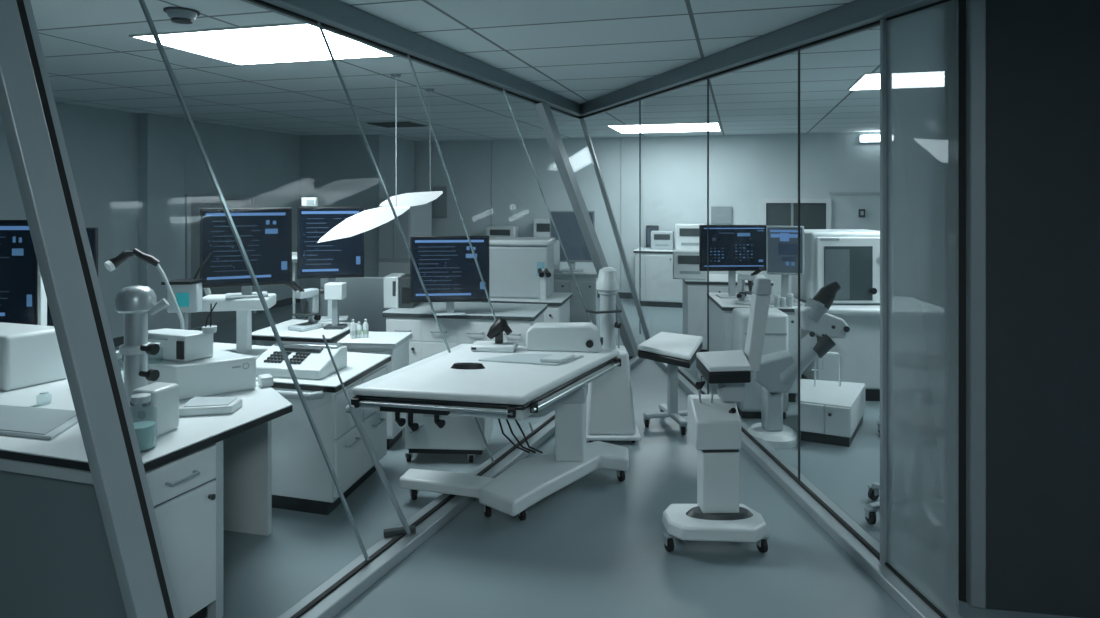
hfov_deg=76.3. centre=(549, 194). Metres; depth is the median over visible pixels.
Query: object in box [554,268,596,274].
countertop
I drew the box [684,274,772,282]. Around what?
countertop
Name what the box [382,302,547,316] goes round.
countertop
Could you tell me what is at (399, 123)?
ceiling vent
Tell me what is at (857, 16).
ceiling beam
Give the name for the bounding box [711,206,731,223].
plate
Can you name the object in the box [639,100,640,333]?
trim
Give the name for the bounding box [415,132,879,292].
wall
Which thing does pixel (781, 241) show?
monitor
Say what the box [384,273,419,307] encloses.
computer
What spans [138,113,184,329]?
column
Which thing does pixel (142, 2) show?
trim
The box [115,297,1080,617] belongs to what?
floor
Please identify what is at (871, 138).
wall lamp
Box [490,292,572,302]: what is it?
countertop
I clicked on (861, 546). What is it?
trim
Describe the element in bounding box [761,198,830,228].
window
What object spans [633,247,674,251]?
countertop
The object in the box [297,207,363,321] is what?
monitor
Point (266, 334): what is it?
table
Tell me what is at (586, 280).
base cabinet
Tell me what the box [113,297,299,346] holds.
baseboard
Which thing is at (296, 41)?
recessed light
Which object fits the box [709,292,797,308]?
countertop
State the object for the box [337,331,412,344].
countertop
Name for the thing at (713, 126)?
recessed light
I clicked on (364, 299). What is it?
screen
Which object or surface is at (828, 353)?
wire frame
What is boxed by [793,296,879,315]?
countertop
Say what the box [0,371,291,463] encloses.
countertop
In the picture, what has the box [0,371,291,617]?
laboratory bench
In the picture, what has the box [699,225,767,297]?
monitor
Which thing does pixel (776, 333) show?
machine
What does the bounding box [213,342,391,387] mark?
countertop
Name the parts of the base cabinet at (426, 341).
handle, drawer, door, drawer, door, drawer, drawer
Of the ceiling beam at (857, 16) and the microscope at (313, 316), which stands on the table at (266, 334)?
the microscope at (313, 316)
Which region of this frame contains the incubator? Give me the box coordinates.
[791,229,879,303]
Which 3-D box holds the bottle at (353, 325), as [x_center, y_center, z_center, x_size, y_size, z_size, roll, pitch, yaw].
[-1.345,0.915,4.780,0.039,0.130,0.039,0,0,0]
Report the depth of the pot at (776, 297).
5.72 m
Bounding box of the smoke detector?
[163,7,199,23]
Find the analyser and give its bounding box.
[489,237,555,298]
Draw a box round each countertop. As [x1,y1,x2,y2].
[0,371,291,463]
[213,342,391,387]
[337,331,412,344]
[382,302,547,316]
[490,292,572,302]
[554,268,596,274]
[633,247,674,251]
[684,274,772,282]
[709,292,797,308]
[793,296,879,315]
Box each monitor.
[0,220,46,325]
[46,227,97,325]
[200,208,291,298]
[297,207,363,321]
[410,236,488,315]
[550,211,594,271]
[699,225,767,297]
[766,226,803,305]
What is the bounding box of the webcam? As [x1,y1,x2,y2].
[301,197,317,206]
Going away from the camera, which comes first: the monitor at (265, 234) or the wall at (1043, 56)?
the wall at (1043, 56)
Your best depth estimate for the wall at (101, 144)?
7.99 m
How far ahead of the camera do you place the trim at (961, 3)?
2.93 m
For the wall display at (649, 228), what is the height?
0.345 m
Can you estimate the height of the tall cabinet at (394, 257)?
1.653 m
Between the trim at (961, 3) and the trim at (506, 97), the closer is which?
the trim at (961, 3)
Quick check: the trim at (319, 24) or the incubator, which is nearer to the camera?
the trim at (319, 24)
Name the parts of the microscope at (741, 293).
arm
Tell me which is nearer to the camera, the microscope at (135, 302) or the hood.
the microscope at (135, 302)
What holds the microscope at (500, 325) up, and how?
on the table at (514, 391)
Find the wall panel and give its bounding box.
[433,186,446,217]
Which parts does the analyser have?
lid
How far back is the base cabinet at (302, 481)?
3.75 m
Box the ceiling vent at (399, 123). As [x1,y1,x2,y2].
[365,121,428,127]
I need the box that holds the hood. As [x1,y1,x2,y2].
[161,279,205,284]
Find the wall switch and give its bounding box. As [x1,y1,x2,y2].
[859,209,864,216]
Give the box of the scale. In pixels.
[256,341,346,379]
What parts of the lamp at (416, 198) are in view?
rod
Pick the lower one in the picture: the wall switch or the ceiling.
the wall switch
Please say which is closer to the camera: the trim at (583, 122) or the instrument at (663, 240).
the trim at (583, 122)
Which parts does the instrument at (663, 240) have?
panel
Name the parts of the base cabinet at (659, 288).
door, door, door, door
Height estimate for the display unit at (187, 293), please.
0.658 m
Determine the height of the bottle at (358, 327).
0.110 m
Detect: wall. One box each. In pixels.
[0,102,299,337]
[300,135,414,301]
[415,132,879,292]
[986,0,1099,617]
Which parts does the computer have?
slot panel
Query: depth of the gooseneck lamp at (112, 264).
3.64 m
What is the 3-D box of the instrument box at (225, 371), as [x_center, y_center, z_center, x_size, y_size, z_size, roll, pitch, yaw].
[-1.712,0.870,3.455,0.576,0.160,0.377,0,0,-37]
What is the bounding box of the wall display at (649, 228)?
[646,225,658,246]
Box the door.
[191,199,251,328]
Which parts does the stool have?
leg, leg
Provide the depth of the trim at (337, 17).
4.04 m
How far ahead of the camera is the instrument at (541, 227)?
11.51 m
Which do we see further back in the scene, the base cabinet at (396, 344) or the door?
the door
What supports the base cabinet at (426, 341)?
on the floor
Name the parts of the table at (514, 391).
lock knob, lock knob, rail, lock knob, arm, under frame, rail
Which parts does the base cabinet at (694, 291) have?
door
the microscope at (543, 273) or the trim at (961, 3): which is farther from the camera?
the microscope at (543, 273)
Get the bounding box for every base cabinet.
[213,342,391,514]
[337,331,412,448]
[382,302,547,364]
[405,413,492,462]
[482,292,572,322]
[554,268,597,325]
[633,247,791,307]
[683,274,772,351]
[709,292,800,401]
[793,296,879,400]
[800,379,864,446]
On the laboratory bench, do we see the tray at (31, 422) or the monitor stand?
the tray at (31, 422)
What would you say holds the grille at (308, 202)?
attached to the webcam
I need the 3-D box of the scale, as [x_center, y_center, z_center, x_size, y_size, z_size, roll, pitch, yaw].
[-1.427,0.932,3.975,0.440,0.135,0.310,0,0,11]
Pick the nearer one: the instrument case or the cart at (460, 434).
the instrument case
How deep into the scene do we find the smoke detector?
3.57 m
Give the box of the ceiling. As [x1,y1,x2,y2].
[30,0,879,141]
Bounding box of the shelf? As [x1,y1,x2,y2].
[199,293,275,311]
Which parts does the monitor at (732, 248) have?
casing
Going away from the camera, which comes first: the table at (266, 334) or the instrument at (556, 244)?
the table at (266, 334)
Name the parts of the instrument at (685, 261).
panel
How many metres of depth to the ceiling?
5.34 m
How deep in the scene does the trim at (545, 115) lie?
6.60 m
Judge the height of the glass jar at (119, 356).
0.255 m
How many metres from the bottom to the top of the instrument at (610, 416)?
1.190 m
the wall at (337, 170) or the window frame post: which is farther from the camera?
the wall at (337, 170)
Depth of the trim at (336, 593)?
3.29 m
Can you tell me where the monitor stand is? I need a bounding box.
[199,288,275,358]
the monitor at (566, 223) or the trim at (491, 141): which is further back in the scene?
the trim at (491, 141)
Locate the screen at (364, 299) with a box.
[320,277,390,342]
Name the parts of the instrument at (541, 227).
panel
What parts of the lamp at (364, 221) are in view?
rod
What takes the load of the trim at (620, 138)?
attached to the wall at (744, 170)
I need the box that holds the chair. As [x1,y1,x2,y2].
[662,278,770,552]
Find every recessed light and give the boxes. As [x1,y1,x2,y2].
[129,22,395,64]
[607,122,720,132]
[847,72,879,90]
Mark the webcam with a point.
(306, 201)
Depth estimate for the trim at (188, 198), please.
8.82 m
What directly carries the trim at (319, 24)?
attached to the trim at (337, 17)
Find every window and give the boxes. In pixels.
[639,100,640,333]
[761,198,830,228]
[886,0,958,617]
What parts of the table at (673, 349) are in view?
post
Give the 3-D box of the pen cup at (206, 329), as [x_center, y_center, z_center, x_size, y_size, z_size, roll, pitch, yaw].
[-1.645,0.592,3.385,0.072,0.147,0.068,0,0,0]
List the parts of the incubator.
reflection panel, door, knob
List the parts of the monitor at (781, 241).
casing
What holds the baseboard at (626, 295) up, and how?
attached to the wall at (744, 170)
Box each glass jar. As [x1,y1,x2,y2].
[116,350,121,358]
[131,393,154,450]
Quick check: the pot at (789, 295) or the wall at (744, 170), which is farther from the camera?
the wall at (744, 170)
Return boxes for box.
[0,322,66,390]
[148,349,273,399]
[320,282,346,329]
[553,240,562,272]
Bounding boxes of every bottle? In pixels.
[350,319,355,338]
[356,322,361,337]
[363,319,367,337]
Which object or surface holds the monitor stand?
on the countertop
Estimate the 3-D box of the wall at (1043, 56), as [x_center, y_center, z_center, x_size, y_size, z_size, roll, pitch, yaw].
[2.759,0.375,2.808,2.014,2.650,0.197,0,0,10]
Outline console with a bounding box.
[526,322,602,351]
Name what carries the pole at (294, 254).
on the floor
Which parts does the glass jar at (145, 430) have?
lid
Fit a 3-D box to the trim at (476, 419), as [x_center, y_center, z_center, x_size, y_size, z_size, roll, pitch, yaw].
[-0.406,1.437,4.202,0.013,0.400,0.202,0,0,40]
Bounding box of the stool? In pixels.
[864,482,879,524]
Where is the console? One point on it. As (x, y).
(575, 336)
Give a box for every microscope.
[115,285,178,436]
[285,281,323,331]
[470,318,517,352]
[538,268,550,299]
[735,266,764,305]
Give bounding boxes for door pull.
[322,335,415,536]
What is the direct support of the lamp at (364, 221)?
hanging from the ceiling
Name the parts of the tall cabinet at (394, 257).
door, door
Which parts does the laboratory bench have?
trim, drawer, handle, door, knob, post, panel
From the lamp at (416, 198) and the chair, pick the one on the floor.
the chair
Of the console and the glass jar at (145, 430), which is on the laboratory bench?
the glass jar at (145, 430)
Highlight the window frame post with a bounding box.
[0,0,180,617]
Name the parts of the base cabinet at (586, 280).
door, door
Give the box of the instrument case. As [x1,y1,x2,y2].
[148,328,212,361]
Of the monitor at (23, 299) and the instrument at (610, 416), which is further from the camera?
the instrument at (610, 416)
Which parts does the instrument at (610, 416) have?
knob, clamp rod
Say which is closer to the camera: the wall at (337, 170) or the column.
the column
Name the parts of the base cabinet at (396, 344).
door, door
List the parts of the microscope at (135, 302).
clamp knob, clamp knob, lever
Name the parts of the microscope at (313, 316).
arm, focus knob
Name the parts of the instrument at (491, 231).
panel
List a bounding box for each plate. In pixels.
[478,353,583,365]
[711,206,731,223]
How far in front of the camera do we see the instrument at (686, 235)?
10.71 m
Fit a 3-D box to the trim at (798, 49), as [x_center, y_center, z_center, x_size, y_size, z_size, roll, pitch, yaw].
[1.415,0.400,3.979,0.013,2.469,0.063,0,0,20]
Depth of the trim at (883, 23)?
3.21 m
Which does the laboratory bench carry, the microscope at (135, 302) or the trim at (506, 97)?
the microscope at (135, 302)
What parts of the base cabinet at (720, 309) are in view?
door, door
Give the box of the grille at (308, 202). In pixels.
[306,200,313,204]
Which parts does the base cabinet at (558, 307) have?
door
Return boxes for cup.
[202,302,216,333]
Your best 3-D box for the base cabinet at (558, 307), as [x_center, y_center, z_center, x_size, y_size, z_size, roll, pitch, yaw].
[-0.201,1.325,6.573,0.738,0.750,0.619,0,0,12]
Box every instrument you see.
[486,226,518,238]
[533,219,549,236]
[585,267,640,442]
[651,231,673,249]
[673,249,706,279]
[675,223,704,248]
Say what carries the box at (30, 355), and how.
on the laboratory bench
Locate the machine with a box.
[732,308,787,418]
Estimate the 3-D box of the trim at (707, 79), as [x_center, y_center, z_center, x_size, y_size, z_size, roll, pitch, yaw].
[1.198,0.400,5.309,0.013,2.473,0.748,0,0,13]
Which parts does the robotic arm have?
arm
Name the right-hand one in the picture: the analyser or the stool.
the stool
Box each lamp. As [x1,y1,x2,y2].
[104,248,184,329]
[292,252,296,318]
[317,73,409,242]
[379,88,442,206]
[859,134,879,142]
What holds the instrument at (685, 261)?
on the countertop
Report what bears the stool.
on the floor
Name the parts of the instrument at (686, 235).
panel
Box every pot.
[774,295,779,307]
[780,297,785,307]
[787,293,792,307]
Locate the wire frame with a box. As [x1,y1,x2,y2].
[812,352,840,385]
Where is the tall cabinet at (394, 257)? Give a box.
[379,198,431,276]
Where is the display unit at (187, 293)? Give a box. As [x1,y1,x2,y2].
[161,253,210,329]
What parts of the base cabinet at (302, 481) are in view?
grab rail, drawer, drawer, handle, drawer, drawer, handle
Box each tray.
[0,405,77,439]
[179,396,241,415]
[540,354,574,362]
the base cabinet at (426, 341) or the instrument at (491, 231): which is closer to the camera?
the base cabinet at (426, 341)
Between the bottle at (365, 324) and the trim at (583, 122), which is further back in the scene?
the trim at (583, 122)
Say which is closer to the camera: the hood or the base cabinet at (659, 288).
the hood
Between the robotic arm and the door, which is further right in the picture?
the robotic arm
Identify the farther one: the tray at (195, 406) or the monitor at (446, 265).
the monitor at (446, 265)
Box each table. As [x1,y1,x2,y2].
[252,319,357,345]
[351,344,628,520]
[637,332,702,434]
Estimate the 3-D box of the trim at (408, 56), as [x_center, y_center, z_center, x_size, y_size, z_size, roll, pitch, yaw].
[-0.588,0.033,4.382,0.705,1.740,0.013,0,0,-43]
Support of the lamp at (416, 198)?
hanging from the ceiling
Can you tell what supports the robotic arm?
on the floor
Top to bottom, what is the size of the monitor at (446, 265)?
0.607 m
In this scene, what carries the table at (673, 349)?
on the floor
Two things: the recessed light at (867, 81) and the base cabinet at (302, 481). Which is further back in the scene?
the recessed light at (867, 81)
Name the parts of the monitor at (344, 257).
casing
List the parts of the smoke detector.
mount plate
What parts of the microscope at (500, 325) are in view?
post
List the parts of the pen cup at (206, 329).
rod, rod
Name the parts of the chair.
lock knob, lever, post mount, upright post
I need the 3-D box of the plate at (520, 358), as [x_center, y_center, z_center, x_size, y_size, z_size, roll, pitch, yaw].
[-0.114,0.975,4.155,0.609,0.010,0.244,0,0,8]
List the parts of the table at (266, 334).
leg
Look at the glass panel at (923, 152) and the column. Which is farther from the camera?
the column
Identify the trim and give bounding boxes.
[139,0,368,560]
[185,195,255,329]
[241,0,581,118]
[277,355,643,617]
[317,21,450,352]
[407,54,496,320]
[474,417,493,462]
[491,141,491,225]
[503,89,591,322]
[534,102,637,356]
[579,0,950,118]
[580,118,649,339]
[620,138,621,291]
[656,361,961,617]
[707,79,708,393]
[798,49,799,480]
[829,192,879,193]
[880,18,886,564]
[958,0,965,601]
[966,0,985,608]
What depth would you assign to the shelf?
4.26 m
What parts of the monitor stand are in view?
arm, post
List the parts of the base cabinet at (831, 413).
door, door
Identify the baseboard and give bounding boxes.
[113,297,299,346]
[597,291,632,298]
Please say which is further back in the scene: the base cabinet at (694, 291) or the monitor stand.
the base cabinet at (694, 291)
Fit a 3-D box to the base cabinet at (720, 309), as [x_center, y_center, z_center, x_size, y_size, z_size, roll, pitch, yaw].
[1.770,1.310,6.147,0.645,0.780,0.902,0,0,4]
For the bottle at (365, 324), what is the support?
on the countertop
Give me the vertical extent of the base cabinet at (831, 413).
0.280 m
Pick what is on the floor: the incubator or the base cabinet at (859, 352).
the base cabinet at (859, 352)
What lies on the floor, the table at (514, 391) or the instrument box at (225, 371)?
the table at (514, 391)
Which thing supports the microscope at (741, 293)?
on the countertop
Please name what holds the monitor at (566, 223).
on the countertop
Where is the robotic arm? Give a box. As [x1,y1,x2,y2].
[747,281,849,448]
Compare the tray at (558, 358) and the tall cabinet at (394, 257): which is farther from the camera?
the tall cabinet at (394, 257)
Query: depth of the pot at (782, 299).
5.72 m
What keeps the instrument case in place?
on the instrument box at (225, 371)

